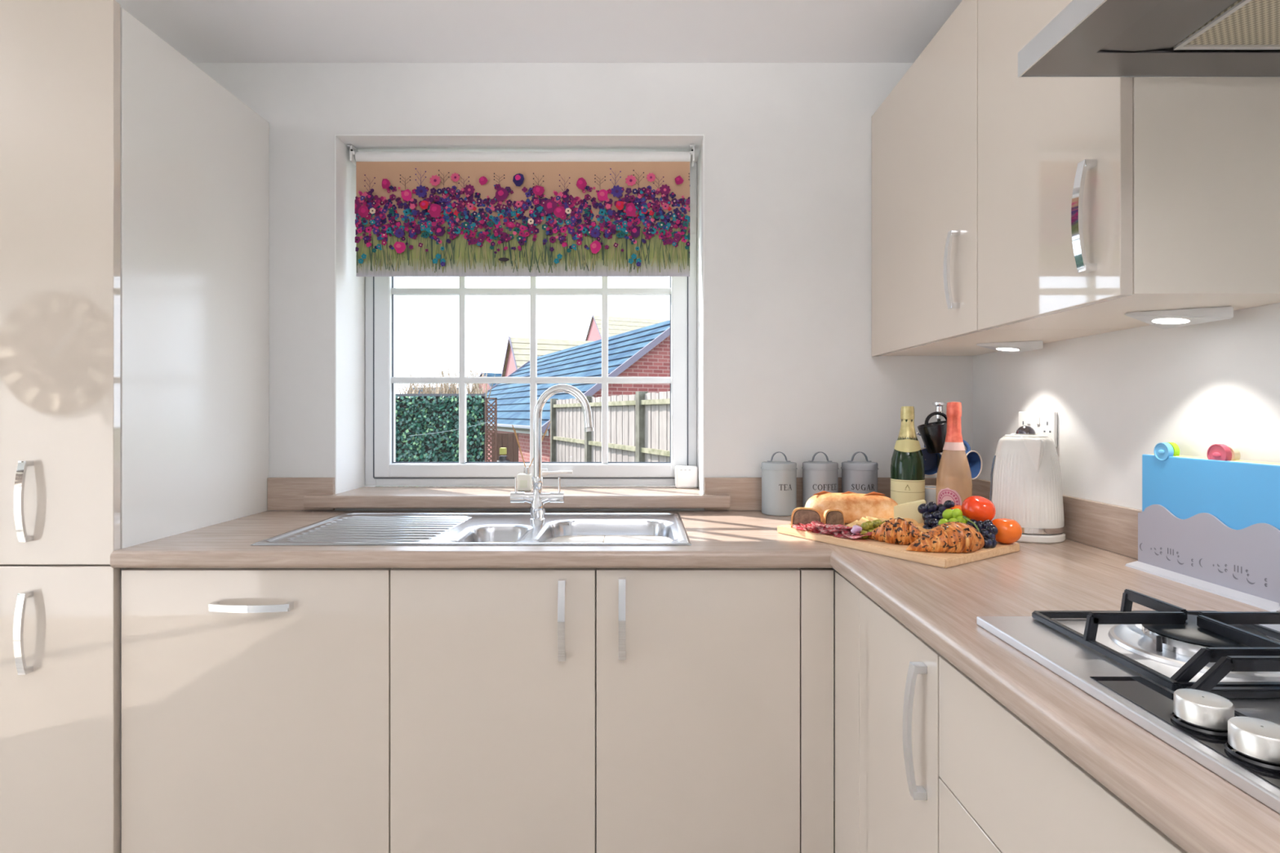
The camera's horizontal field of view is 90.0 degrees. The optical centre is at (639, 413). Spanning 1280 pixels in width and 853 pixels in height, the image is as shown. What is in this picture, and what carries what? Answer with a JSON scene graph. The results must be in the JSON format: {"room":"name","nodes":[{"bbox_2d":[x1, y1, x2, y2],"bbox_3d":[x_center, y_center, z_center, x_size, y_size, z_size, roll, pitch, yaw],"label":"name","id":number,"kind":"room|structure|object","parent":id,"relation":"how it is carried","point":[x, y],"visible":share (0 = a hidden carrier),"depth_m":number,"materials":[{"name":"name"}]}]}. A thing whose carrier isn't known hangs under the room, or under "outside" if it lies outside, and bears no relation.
{"room":"kitchen","nodes":[
{"label":"kitchen","id":0,"kind":"room"},
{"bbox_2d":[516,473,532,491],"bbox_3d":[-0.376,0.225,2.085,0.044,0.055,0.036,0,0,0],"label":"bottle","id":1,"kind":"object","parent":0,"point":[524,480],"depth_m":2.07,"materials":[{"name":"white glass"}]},
{"bbox_2d":[115,0,962,62],"bbox_3d":[-1.480,-1.146,0.575,5.340,0.100,3.450,0,0,0],"label":"ceiling","id":2,"kind":"structure","parent":0,"point":[202,31],"depth_m":1.82,"materials":[{"name":"white paint"}]},
{"bbox_2d":[193,62,973,801],"bbox_3d":[-1.405,0.068,2.150,5.190,2.328,0.300,0,0,0],"label":"wall","id":3,"kind":"structure","parent":0,"point":[791,370],"depth_m":2.00,"materials":[{"name":"paint"}]},
{"bbox_2d":[267,477,334,511],"bbox_3d":[-1.055,0.251,1.993,0.204,0.102,0.014,0,0,0],"label":"upstand","id":4,"kind":"object","parent":3,"relation":"attached to","point":[284,494],"visible":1,"depth_m":1.99,"materials":[{"name":"beige laminate"}]},
{"bbox_2d":[303,486,729,508],"bbox_3d":[-0.376,0.271,2.079,1.301,0.038,0.254,0,0,0],"label":"window sill","id":5,"kind":"structure","parent":3,"relation":"attached to","point":[365,497],"depth_m":1.95,"materials":[{"name":"brown wood"}]},
{"bbox_2d":[511,421,550,491],"bbox_3d":[-0.354,0.139,2.085,0.125,0.226,0.036,0,0,0],"label":"reed diffuser","id":6,"kind":"object","parent":5,"relation":"on","point":[524,480],"visible":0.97,"depth_m":2.07,"materials":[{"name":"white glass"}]},
{"bbox_2d":[675,465,697,488],"bbox_3d":[0.157,0.215,2.170,0.076,0.074,0.044,0,0,0],"label":"sensor box","id":7,"kind":"object","parent":5,"relation":"on","point":[686,476],"visible":1,"depth_m":2.15,"materials":[{"name":"white plastic"}]},
{"bbox_2d":[334,134,704,493],"bbox_3d":[-0.376,-0.309,2.102,1.154,1.123,0.207,0,0,0],"label":"window reveal","id":8,"kind":"structure","parent":3,"relation":"attached to","point":[349,289],"depth_m":2.07,"materials":[{"name":"white paint"}]},
{"bbox_2d":[364,162,697,486],"bbox_3d":[-0.376,-0.308,2.220,1.146,1.118,0.111,0,0,0],"label":"window","id":9,"kind":"structure","parent":3,"relation":"in","point":[381,467],"depth_m":2.21,"materials":[{"name":"white plastic"}]},
{"bbox_2d":[346,144,694,276],"bbox_3d":[-0.384,-0.655,2.083,1.120,0.420,0.054,0,0,0],"label":"roller blind","id":10,"kind":"object","parent":9,"relation":"attached to","point":[419,214],"visible":1,"depth_m":2.08,"materials":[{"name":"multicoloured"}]},
{"bbox_2d":[704,477,970,511],"bbox_3d":[0.613,0.251,1.993,0.826,0.102,0.014,0,0,0],"label":"upstand","id":11,"kind":"object","parent":3,"relation":"attached to","point":[744,493],"visible":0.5,"depth_m":1.99,"materials":[{"name":"beige laminate"}]},
{"bbox_2d":[834,801,835,852],"bbox_3d":[-1.480,1.237,0.575,5.340,0.050,3.450,0,0,0],"label":"floor","id":12,"kind":"structure","parent":0,"point":[834,802],"depth_m":1.87,"materials":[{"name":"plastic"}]},
{"bbox_2d":[0,0,269,852],"bbox_3d":[-1.456,0.149,1.690,0.597,2.125,0.619,0,0,0],"label":"tall cabinet","id":13,"kind":"object","parent":12,"relation":"on","point":[135,184],"visible":0.94,"depth_m":1.41,"materials":[{"name":"beige laminate"}]},
{"bbox_2d":[121,568,392,852],"bbox_3d":[-0.855,0.778,1.681,0.596,0.868,0.578,0,0,0],"label":"dishwasher","id":14,"kind":"object","parent":12,"relation":"on","point":[255,702],"visible":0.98,"depth_m":1.42,"materials":[{"name":"beige laminate"}]},
{"bbox_2d":[110,511,833,568],"bbox_3d":[-0.365,0.321,1.691,1.584,0.038,0.588,0,0,0],"label":"countertop","id":15,"kind":"structure","parent":14,"relation":"on","point":[717,539],"depth_m":1.41,"materials":[{"name":"beige laminate"}]},
{"bbox_2d":[251,511,691,545],"bbox_3d":[-0.387,0.387,1.700,1.010,0.178,0.474,0,0,0],"label":"sink","id":16,"kind":"object","parent":15,"relation":"in","point":[348,528],"visible":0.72,"depth_m":1.74,"materials":[{"name":"silver metal"}]},
{"bbox_2d":[510,384,593,522],"bbox_3d":[-0.244,0.111,1.793,0.240,0.384,0.052,0,0,9],"label":"mixer tap","id":17,"kind":"object","parent":16,"relation":"on","point":[537,500],"visible":1,"depth_m":1.79,"materials":[{"name":"silver metal"}]},
{"bbox_2d":[760,451,797,515],"bbox_3d":[0.419,0.209,1.930,0.107,0.186,0.107,0,0,0],"label":"canister","id":18,"kind":"object","parent":15,"relation":"on","point":[779,478],"visible":0.97,"depth_m":1.89,"materials":[{"name":"grey metal"}]},
{"bbox_2d":[390,535,604,852],"bbox_3d":[-0.328,0.778,1.681,0.456,0.868,0.578,0,0,0],"label":"base cabinet","id":19,"kind":"object","parent":12,"relation":"on","point":[493,671],"visible":0.98,"depth_m":1.42,"materials":[{"name":"beige"}]},
{"bbox_2d":[596,535,834,852],"bbox_3d":[0.167,0.778,1.681,0.529,0.868,0.578,0,0,0],"label":"base cabinet","id":20,"kind":"object","parent":12,"relation":"on","point":[698,669],"depth_m":1.42,"materials":[{"name":"beige"}]},
{"bbox_2d":[859,591,942,852],"bbox_3d":[0.706,0.778,1.093,0.610,0.868,0.332,0,0,0],"label":"base cabinet","id":21,"kind":"object","parent":12,"relation":"on","point":[899,671],"visible":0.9,"depth_m":1.07,"materials":[{"name":"beige laminate"}]},
{"bbox_2d":[835,571,862,852],"bbox_3d":[0.442,0.701,1.341,0.019,0.702,0.158,0,0,0],"label":"cabinet filler","id":22,"kind":"object","parent":21,"relation":"attached to","point":[846,594],"visible":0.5,"depth_m":1.34,"materials":[{"name":"beige laminate"}]},
{"bbox_2d":[938,656,1186,852],"bbox_3d":[0.721,0.778,0.625,0.580,0.868,0.597,0,0,0],"label":"base cabinet","id":23,"kind":"object","parent":12,"relation":"on","point":[1004,788],"visible":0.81,"depth_m":0.74,"materials":[{"name":"beige laminate"}]},
{"bbox_3d":[0.721,0.778,0.062,0.580,0.868,0.523,0,0,0],"label":"base cabinet","id":24,"kind":"object","parent":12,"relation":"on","visible":0},
{"bbox_2d":[785,515,1279,852],"bbox_3d":[0.721,0.321,0.892,0.612,0.038,2.185,0,0,0],"label":"countertop","id":25,"kind":"structure","parent":24,"relation":"on","point":[1198,810],"depth_m":0.81,"materials":[{"name":"beige laminate"}]},
{"bbox_2d":[801,451,839,507],"bbox_3d":[0.543,0.209,1.930,0.107,0.186,0.107,0,0,0],"label":"canister","id":26,"kind":"object","parent":25,"relation":"on","point":[818,477],"visible":0.75,"depth_m":1.89,"materials":[{"name":"grey metal"}]},
{"bbox_2d":[840,451,878,493],"bbox_3d":[0.662,0.209,1.930,0.107,0.186,0.107,0,0,0],"label":"canister","id":27,"kind":"object","parent":25,"relation":"on","point":[857,477],"visible":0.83,"depth_m":1.89,"materials":[{"name":"grey metal"}]},
{"bbox_2d":[777,523,1019,568],"bbox_3d":[0.589,0.293,1.509,0.285,0.018,0.450,0,0,-33],"label":"serving board","id":28,"kind":"object","parent":25,"relation":"on","point":[944,560],"visible":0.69,"depth_m":1.36,"materials":[{"name":"brown wood"}]},
{"bbox_2d":[791,524,808,530],"bbox_3d":[0.398,0.276,1.569,0.049,0.012,0.048,0,0,34],"label":"slice","id":29,"kind":"object","parent":28,"relation":"on","point":[795,526],"visible":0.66,"depth_m":1.57,"materials":[{"name":"red food"}]},
{"bbox_2d":[791,507,822,527],"bbox_3d":[0.414,0.259,1.598,0.076,0.050,0.033,0,0,8],"label":"bread slice","id":30,"kind":"object","parent":28,"relation":"on","point":[802,515],"visible":0.86,"depth_m":1.58,"materials":[{"name":"brown food"}]},
{"bbox_2d":[805,523,822,532],"bbox_3d":[0.423,0.274,1.537,0.047,0.015,0.049,0,0,44],"label":"slice","id":31,"kind":"object","parent":28,"relation":"on","point":[808,526],"visible":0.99,"depth_m":1.54,"materials":[{"name":"red food"}]},
{"bbox_2d":[810,520,823,528],"bbox_3d":[0.437,0.271,1.545,0.049,0.015,0.047,0,0,-28],"label":"slice","id":32,"kind":"object","parent":31,"relation":"on","point":[815,523],"visible":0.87,"depth_m":1.56,"materials":[{"name":"red food"}]},
{"bbox_2d":[812,525,833,533],"bbox_3d":[0.434,0.277,1.522,0.048,0.012,0.048,0,0,15],"label":"slice","id":33,"kind":"object","parent":28,"relation":"on","point":[814,531],"visible":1,"depth_m":1.51,"materials":[{"name":"red food"}]},
{"bbox_2d":[818,525,835,534],"bbox_3d":[0.447,0.275,1.505,0.049,0.012,0.048,0,0,22],"label":"slice","id":34,"kind":"object","parent":28,"relation":"on","point":[822,530],"visible":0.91,"depth_m":1.51,"materials":[{"name":"red food"}]},
{"bbox_2d":[822,509,844,524],"bbox_3d":[0.474,0.260,1.583,0.058,0.048,0.026,0,0,-18],"label":"bread slice","id":35,"kind":"object","parent":28,"relation":"on","point":[833,517],"visible":0.84,"depth_m":1.57,"materials":[{"name":"brown food"}]},
{"bbox_2d":[827,529,844,533],"bbox_3d":[0.459,0.275,1.490,0.048,0.014,0.049,0,0,45],"label":"slice","id":36,"kind":"object","parent":28,"relation":"on","point":[840,530],"visible":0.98,"depth_m":1.48,"materials":[{"name":"red food"}]},
{"bbox_2d":[833,529,853,537],"bbox_3d":[0.471,0.276,1.473,0.047,0.015,0.049,0,0,-43],"label":"slice","id":37,"kind":"object","parent":28,"relation":"on","point":[837,534],"visible":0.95,"depth_m":1.47,"materials":[{"name":"red food"}]},
{"bbox_2d":[804,490,897,523],"bbox_3d":[0.545,0.242,1.645,0.236,0.083,0.074,0,0,8],"label":"bread loaf","id":38,"kind":"object","parent":28,"relation":"on","point":[854,507],"visible":0.69,"depth_m":1.62,"materials":[{"name":"orange food"}]},
{"bbox_2d":[840,529,862,538],"bbox_3d":[0.484,0.275,1.457,0.049,0.013,0.048,0,0,-27],"label":"slice","id":39,"kind":"object","parent":28,"relation":"on","point":[843,532],"visible":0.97,"depth_m":1.46,"materials":[{"name":"red food"}]},
{"bbox_2d":[845,520,862,531],"bbox_3d":[0.520,0.274,1.535,0.044,0.027,0.048,0,0,-27],"label":"cracker","id":40,"kind":"object","parent":28,"relation":"on","point":[853,523],"visible":0.23,"depth_m":1.55,"materials":[{"name":"beige food"}]},
{"bbox_2d":[849,531,871,538],"bbox_3d":[0.495,0.274,1.442,0.048,0.012,0.049,0,0,-22],"label":"slice","id":41,"kind":"object","parent":28,"relation":"on","point":[868,534],"visible":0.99,"depth_m":1.44,"materials":[{"name":"food"}]},
{"bbox_2d":[856,517,868,526],"bbox_3d":[0.548,0.266,1.535,0.044,0.025,0.048,0,0,38],"label":"cracker","id":42,"kind":"object","parent":28,"relation":"on","point":[862,520],"visible":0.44,"depth_m":1.54,"materials":[{"name":"beige food"}]},
{"bbox_2d":[859,530,868,538],"bbox_3d":[0.508,0.275,1.448,0.022,0.019,0.019,0,0,-34],"label":"olive","id":43,"kind":"object","parent":28,"relation":"on","point":[862,533],"visible":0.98,"depth_m":1.44,"materials":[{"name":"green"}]},
{"bbox_2d":[866,516,882,522],"bbox_3d":[0.575,0.264,1.540,0.048,0.027,0.044,0,0,-11],"label":"cracker","id":44,"kind":"object","parent":28,"relation":"on","point":[869,518],"visible":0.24,"depth_m":1.55,"materials":[{"name":"beige food"}]},
{"bbox_2d":[877,518,889,521],"bbox_3d":[0.598,0.262,1.525,0.048,0.023,0.044,0,0,-34],"label":"cracker","id":45,"kind":"object","parent":28,"relation":"on","point":[881,519],"visible":0.29,"depth_m":1.53,"materials":[{"name":"beige food"}]},
{"bbox_2d":[867,517,925,545],"bbox_3d":[0.575,0.257,1.410,0.133,0.054,0.079,0,0,10],"label":"croissant","id":46,"kind":"object","parent":28,"relation":"on","point":[898,531],"visible":0.8,"depth_m":1.39,"materials":[{"name":"brown food"}]},
{"bbox_2d":[893,499,925,523],"bbox_3d":[0.654,0.246,1.546,0.080,0.074,0.031,0,0,0],"label":"cheese wedge","id":47,"kind":"object","parent":28,"relation":"on","point":[906,510],"visible":0.49,"depth_m":1.54,"materials":[{"name":"beige food"}]},
{"bbox_2d":[902,518,918,526],"bbox_3d":[0.618,0.258,1.487,0.052,0.023,0.049,0,0,38],"label":"biscuit","id":48,"kind":"object","parent":28,"relation":"on","point":[915,522],"visible":0.27,"depth_m":1.49,"materials":[{"name":"beige food"}]},
{"bbox_2d":[916,523,931,533],"bbox_3d":[0.651,0.262,1.455,0.052,0.020,0.050,0,0,27],"label":"biscuit","id":49,"kind":"object","parent":28,"relation":"on","point":[919,526],"visible":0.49,"depth_m":1.45,"materials":[{"name":"orange food"}]},
{"bbox_2d":[917,500,955,528],"bbox_3d":[0.689,0.241,1.464,0.095,0.076,0.096,0,0,0],"label":"grape bunch","id":50,"kind":"object","parent":28,"relation":"on","point":[931,513],"visible":0.67,"depth_m":1.48,"materials":[{"name":"black"}]},
{"bbox_2d":[906,521,986,553],"bbox_3d":[0.655,0.254,1.332,0.206,0.059,0.088,0,0,-18],"label":"croissant","id":51,"kind":"object","parent":28,"relation":"on","point":[955,537],"visible":0.98,"depth_m":1.30,"materials":[{"name":"brown food"}]},
{"bbox_2d":[937,508,970,524],"bbox_3d":[0.703,0.241,1.421,0.068,0.057,0.083,0,0,40],"label":"grape bunch","id":52,"kind":"object","parent":28,"relation":"on","point":[956,514],"visible":0.42,"depth_m":1.42,"materials":[{"name":"green food"}]},
{"bbox_2d":[946,505,964,515],"bbox_3d":[0.748,0.251,1.500,0.080,0.067,0.080,0,0,0],"label":"tomato","id":53,"kind":"object","parent":28,"relation":"on","point":[959,507],"visible":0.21,"depth_m":1.49,"materials":[{"name":"orange food"}]},
{"bbox_2d":[962,516,998,548],"bbox_3d":[0.734,0.257,1.375,0.054,0.060,0.072,0,0,0],"label":"grape bunch","id":54,"kind":"object","parent":28,"relation":"on","point":[986,527],"visible":0.66,"depth_m":1.36,"materials":[{"name":"black"}]},
{"bbox_2d":[991,518,1022,543],"bbox_3d":[0.797,0.258,1.397,0.065,0.053,0.065,0,0,0],"label":"tomato","id":55,"kind":"object","parent":28,"relation":"on","point":[1010,531],"visible":0.86,"depth_m":1.37,"materials":[{"name":"orange food"}]},
{"bbox_2d":[961,495,995,521],"bbox_3d":[0.758,0.216,1.433,0.068,0.061,0.068,0,0,22],"label":"tomato","id":56,"kind":"object","parent":55,"relation":"on","point":[977,508],"visible":0.78,"depth_m":1.41,"materials":[{"name":"red food"}]},
{"label":"olive","id":57,"kind":"object","parent":28,"relation":"on","visible":0},
{"bbox_2d":[866,520,874,528],"bbox_3d":[0.531,0.259,1.482,0.022,0.019,0.019,0,0,41],"label":"olive","id":58,"kind":"object","parent":57,"relation":"on","point":[871,524],"visible":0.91,"depth_m":1.47,"materials":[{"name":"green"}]},
{"label":"slice","id":59,"kind":"object","parent":28,"relation":"on","visible":0},
{"bbox_2d":[850,524,862,534],"bbox_3d":[0.493,0.266,1.458,0.027,0.022,0.012,0,0,0],"label":"onion piece","id":60,"kind":"object","parent":59,"relation":"on","point":[855,528],"visible":1,"depth_m":1.45,"materials":[{"name":"purple food"}]},
{"bbox_2d":[861,522,869,530],"bbox_3d":[0.517,0.260,1.470,0.019,0.019,0.022,0,0,32],"label":"olive","id":61,"kind":"object","parent":59,"relation":"on","point":[864,526],"visible":0.97,"depth_m":1.46,"materials":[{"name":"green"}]},
{"label":"olive","id":62,"kind":"object","parent":28,"relation":"on","visible":0},
{"bbox_2d":[871,520,879,528],"bbox_3d":[0.548,0.258,1.490,0.022,0.019,0.019,0,0,-25],"label":"olive","id":63,"kind":"object","parent":62,"relation":"on","point":[877,524],"visible":0.87,"depth_m":1.48,"materials":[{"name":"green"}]},
{"label":"slice","id":64,"kind":"object","parent":28,"relation":"on","visible":0},
{"bbox_2d":[823,524,844,532],"bbox_3d":[0.461,0.271,1.514,0.049,0.012,0.048,0,0,18],"label":"slice","id":65,"kind":"object","parent":64,"relation":"on","point":[827,526],"visible":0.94,"depth_m":1.52,"materials":[{"name":"red food"}]},
{"label":"slice","id":66,"kind":"object","parent":28,"relation":"on","visible":0},
{"bbox_2d":[838,526,854,534],"bbox_3d":[0.485,0.271,1.482,0.049,0.011,0.048,0,0,-16],"label":"slice","id":67,"kind":"object","parent":66,"relation":"on","point":[842,527],"visible":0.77,"depth_m":1.50,"materials":[{"name":"red food"}]},
{"bbox_2d":[890,405,924,504],"bbox_3d":[0.742,0.140,1.775,0.089,0.322,0.089,0,0,0],"label":"wine bottle","id":68,"kind":"object","parent":25,"relation":"on","point":[907,464],"visible":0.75,"depth_m":1.75,"materials":[{"name":"green glass"}]},
{"bbox_2d":[892,480,924,493],"bbox_3d":[0.732,0.200,1.751,0.088,0.030,0.037,0,0,23],"label":"label","id":69,"kind":"object","parent":68,"relation":"attached to","point":[898,486],"depth_m":1.74,"materials":[{"name":"yellow paper"}]},
{"bbox_2d":[915,402,946,486],"bbox_3d":[0.876,0.135,1.875,0.124,0.335,0.124,0,0,-40],"label":"mug tree","id":70,"kind":"object","parent":25,"relation":"on","point":[939,406],"visible":0.35,"depth_m":1.87,"materials":[{"name":"silver metal"}]},
{"bbox_2d":[920,444,944,475],"bbox_3d":[0.845,0.123,1.884,0.084,0.116,0.087,0,0,18],"label":"mug","id":71,"kind":"object","parent":70,"relation":"hanging from","point":[930,460],"visible":0.44,"depth_m":1.91,"materials":[{"name":"blue ceramic"}]},
{"bbox_2d":[917,411,948,453],"bbox_3d":[0.826,0.054,1.800,0.085,0.118,0.086,0,0,44],"label":"mug","id":72,"kind":"object","parent":70,"relation":"hanging from","point":[933,434],"visible":0.83,"depth_m":1.77,"materials":[{"name":"black ceramic"}]},
{"bbox_2d":[941,440,982,479],"bbox_3d":[0.933,0.132,1.869,0.084,0.116,0.087,0,0,-28],"label":"mug","id":73,"kind":"object","parent":70,"relation":"hanging from","point":[967,464],"visible":0.88,"depth_m":1.85,"materials":[{"name":"blue ceramic"}]},
{"bbox_2d":[924,485,944,504],"bbox_3d":[0.814,0.254,1.807,0.070,0.096,0.094,0,0,-6],"label":"mug","id":74,"kind":"object","parent":25,"relation":"on","point":[931,492],"visible":0.38,"depth_m":1.76,"materials":[{"name":"grey ceramic"}]},
{"bbox_2d":[937,401,964,505],"bbox_3d":[0.834,0.135,1.700,0.088,0.332,0.088,0,0,0],"label":"wine bottle","id":75,"kind":"object","parent":25,"relation":"on","point":[953,438],"visible":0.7,"depth_m":1.68,"materials":[{"name":"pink glass"}]},
{"bbox_2d":[937,489,959,505],"bbox_3d":[0.805,0.234,1.673,0.009,0.069,0.055,0,0,-44],"label":"print","id":76,"kind":"object","parent":75,"relation":"attached to","point":[944,495],"depth_m":1.67,"materials":[{"name":"pink"}]},
{"bbox_2d":[989,425,1065,543],"bbox_3d":[0.943,0.167,1.581,0.166,0.270,0.214,0,0,0],"label":"electric kettle","id":77,"kind":"object","parent":25,"relation":"on","point":[1026,480],"visible":0.98,"depth_m":1.50,"materials":[{"name":"white plastic"}]},
{"bbox_2d":[976,589,1279,813],"bbox_3d":[0.728,0.274,0.625,0.494,0.055,0.580,0,0,0],"label":"gas hob","id":78,"kind":"object","parent":25,"relation":"in","point":[1206,684],"visible":1,"depth_m":0.69,"materials":[{"name":"silver metal"}]},
{"bbox_2d":[1125,504,1279,611],"bbox_3d":[0.994,0.238,1.118,0.065,0.128,0.300,0,0,0],"label":"rack","id":79,"kind":"object","parent":25,"relation":"on","point":[1199,551],"visible":1,"depth_m":1.10,"materials":[{"name":"grey"}]},
{"bbox_2d":[1125,560,1279,611],"bbox_3d":[0.994,0.296,1.118,0.065,0.012,0.300,0,0,0],"label":"tray","id":80,"kind":"object","parent":79,"relation":"on","point":[1268,600],"depth_m":1.09,"materials":[{"name":"grey"}]},
{"bbox_2d":[1142,442,1279,530],"bbox_3d":[0.992,0.172,1.123,0.011,0.234,0.277,0,0,0],"label":"chopping board","id":81,"kind":"object","parent":79,"relation":"in","point":[1240,495],"visible":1,"depth_m":1.10,"materials":[{"name":"blue plastic"}]},
{"bbox_2d":[1147,444,1279,465],"bbox_3d":[1.001,0.171,1.123,0.011,0.237,0.277,0,0,0],"label":"chopping board","id":82,"kind":"object","parent":79,"relation":"in","point":[1215,451],"visible":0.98,"depth_m":1.10,"materials":[{"name":"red plastic"}]},
{"bbox_2d":[1151,442,1279,464],"bbox_3d":[1.010,0.172,1.123,0.011,0.234,0.277,0,0,0],"label":"chopping board","id":83,"kind":"object","parent":79,"relation":"in","point":[1176,450],"visible":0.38,"depth_m":1.20,"materials":[{"name":"yellow plastic"}]},
{"bbox_2d":[1178,445,1279,463],"bbox_3d":[1.020,0.172,1.123,0.011,0.234,0.277,0,0,0],"label":"chopping board","id":84,"kind":"object","parent":79,"relation":"in","point":[1236,455],"visible":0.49,"depth_m":1.09,"materials":[{"name":"beige plastic"}]},
{"bbox_2d":[973,302,1279,559],"bbox_3d":[1.115,0.068,0.500,0.150,2.328,3.000,0,0,0],"label":"wall","id":85,"kind":"structure","parent":0,"point":[1116,396],"depth_m":1.35,"materials":[{"name":"paint"}]},
{"bbox_2d":[871,0,1124,356],"bbox_3d":[0.866,-0.552,1.685,0.348,0.748,0.626,0,0,0],"label":"upper cabinet","id":86,"kind":"object","parent":85,"relation":"attached to","point":[925,131],"visible":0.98,"depth_m":1.59,"materials":[{"name":"beige"}]},
{"bbox_2d":[976,340,1043,354],"bbox_3d":[0.928,-0.169,1.645,0.128,0.021,0.142,0,0,0],"label":"light","id":87,"kind":"object","parent":86,"relation":"attached to","point":[1010,348],"visible":1,"depth_m":1.61,"materials":[{"name":"white plastic"}]},
{"bbox_2d":[1018,411,1057,447],"bbox_3d":[1.033,0.040,1.668,0.013,0.090,0.152,0,0,0],"label":"wall socket","id":88,"kind":"object","parent":85,"relation":"attached to","point":[1043,423],"visible":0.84,"depth_m":1.64,"materials":[{"name":"white plastic"}]},
{"bbox_2d":[1026,416,1030,423],"bbox_3d":[1.028,0.018,1.693,0.003,0.020,0.012,0,0,0],"label":"switch","id":89,"kind":"object","parent":88,"relation":"attached to","point":[1028,417],"depth_m":1.69,"materials":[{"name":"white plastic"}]},
{"bbox_2d":[1035,416,1039,424],"bbox_3d":[1.028,0.018,1.653,0.003,0.020,0.012,0,0,0],"label":"switch","id":90,"kind":"object","parent":88,"relation":"attached to","point":[1037,418],"depth_m":1.65,"materials":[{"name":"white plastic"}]},
{"bbox_2d":[970,478,1142,559],"bbox_3d":[1.033,0.251,0.900,0.013,0.102,2.200,0,0,0],"label":"upstand","id":91,"kind":"object","parent":85,"relation":"attached to","point":[1113,528],"visible":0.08,"depth_m":1.43,"materials":[{"name":"brown laminate"}]},
{"bbox_2d":[977,0,1279,329],"bbox_3d":[0.866,-0.552,1.166,0.348,0.748,0.408,0,0,0],"label":"upper cabinet","id":92,"kind":"object","parent":85,"relation":"attached to","point":[1101,200],"visible":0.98,"depth_m":1.00,"materials":[{"name":"beige"}]},
{"bbox_2d":[1124,306,1233,328],"bbox_3d":[0.928,-0.169,1.140,0.128,0.021,0.142,0,0,0],"label":"light","id":93,"kind":"object","parent":92,"relation":"attached to","point":[1164,319],"visible":1,"depth_m":1.11,"materials":[{"name":"white plastic"}]},
{"bbox_2d":[1017,0,1279,77],"bbox_3d":[0.794,-0.791,0.630,0.490,0.607,0.600,0,0,0],"label":"hood","id":94,"kind":"object","parent":85,"relation":"attached to","point":[1087,38],"visible":1,"depth_m":0.85,"materials":[{"name":"silver metal"}]},
{"label":"outside","id":95,"kind":"structure","parent":0,"visible":0},
{"bbox_3d":[0.000,1.762,25.000,120.000,0.200,130.000,0,0,0],"label":"ground","id":96,"kind":"structure","parent":95,"visible":0},
{"bbox_2d":[376,393,485,486],"bbox_3d":[-3.747,0.694,8.975,3.154,1.937,0.191,0,0,0],"label":"hedge","id":97,"kind":"object","parent":96,"relation":"on","point":[416,414],"visible":0.19,"depth_m":8.96,"materials":[{"name":"green plant"}]},
{"bbox_2d":[409,421,489,435],"bbox_3d":[-2.650,0.214,8.910,1.109,0.203,0.007,0,0,-1],"label":"washing line","id":98,"kind":"object","parent":97,"relation":"attached to","point":[489,421],"visible":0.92,"depth_m":8.91,"materials":[{"name":"grey"}]},
{"bbox_2d":[408,387,456,393],"bbox_3d":[-24.215,-0.738,76.302,7.049,4.799,7.880,0,0,0],"label":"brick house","id":99,"kind":"structure","parent":96,"relation":"on","point":[418,388],"depth_m":75.63,"materials":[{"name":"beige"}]},
{"bbox_2d":[395,360,495,420],"bbox_3d":[-3.339,0.369,10.999,1.743,2.594,0.799,0,0,0],"label":"bush","id":100,"kind":"object","parent":96,"relation":"on","point":[428,389],"visible":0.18,"depth_m":10.93,"materials":[{"name":"beige plant"}]},
{"bbox_2d":[473,372,502,392],"bbox_3d":[-11.400,-1.038,60.100,7.350,5.399,6.478,0,0,-37],"label":"brick house","id":101,"kind":"structure","parent":96,"relation":"on","point":[489,375],"depth_m":58.00,"materials":[{"name":"red"}]},
{"bbox_2d":[484,397,497,462],"bbox_3d":[-2.080,0.722,8.945,0.167,1.880,0.030,0,0,0],"label":"trellis","id":102,"kind":"object","parent":96,"relation":"on","point":[495,411],"visible":0.5,"depth_m":8.94,"materials":[{"name":"brown wood"}]},
{"bbox_2d":[497,447,510,462],"bbox_3d":[-2.000,1.082,9.350,0.260,1.160,0.260,0,0,0],"label":"lantern","id":103,"kind":"object","parent":96,"relation":"on","point":[503,451],"visible":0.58,"depth_m":9.31,"materials":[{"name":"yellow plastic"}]},
{"bbox_2d":[491,433,518,462],"bbox_3d":[-2.448,1.012,11.615,0.484,1.300,0.030,0,0,0],"label":"screen","id":104,"kind":"object","parent":96,"relation":"on","point":[508,441],"visible":0.26,"depth_m":11.60,"materials":[{"name":"brown wood"}]},
{"bbox_2d":[501,336,592,377],"bbox_3d":[-3.795,-1.274,36.407,7.350,5.872,7.434,0,0,-24],"label":"brick house","id":105,"kind":"structure","parent":96,"relation":"on","point":[517,349],"depth_m":35.15,"materials":[{"name":"red"}]},
{"bbox_2d":[484,320,670,462],"bbox_3d":[-1.361,-0.217,18.198,6.532,3.758,11.250,0,0,-25],"label":"neighbouring house","id":106,"kind":"structure","parent":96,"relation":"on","point":[644,352],"depth_m":14.00,"materials":[{"name":"tile"}]},
{"bbox_2d":[550,391,670,462],"bbox_3d":[-0.331,0.714,7.763,0.105,1.897,5.590,0,0,-23],"label":"fence","id":107,"kind":"object","parent":96,"relation":"on","point":[639,423],"visible":0.35,"depth_m":7.65,"materials":[{"name":"beige wood"}]},
{"bbox_2d":[585,315,668,341],"bbox_3d":[0.552,-4.934,77.612,17.221,13.192,16.750,0,0,0],"label":"brick house","id":108,"kind":"structure","parent":96,"relation":"on","point":[616,325],"depth_m":75.38,"materials":[{"name":"red"}]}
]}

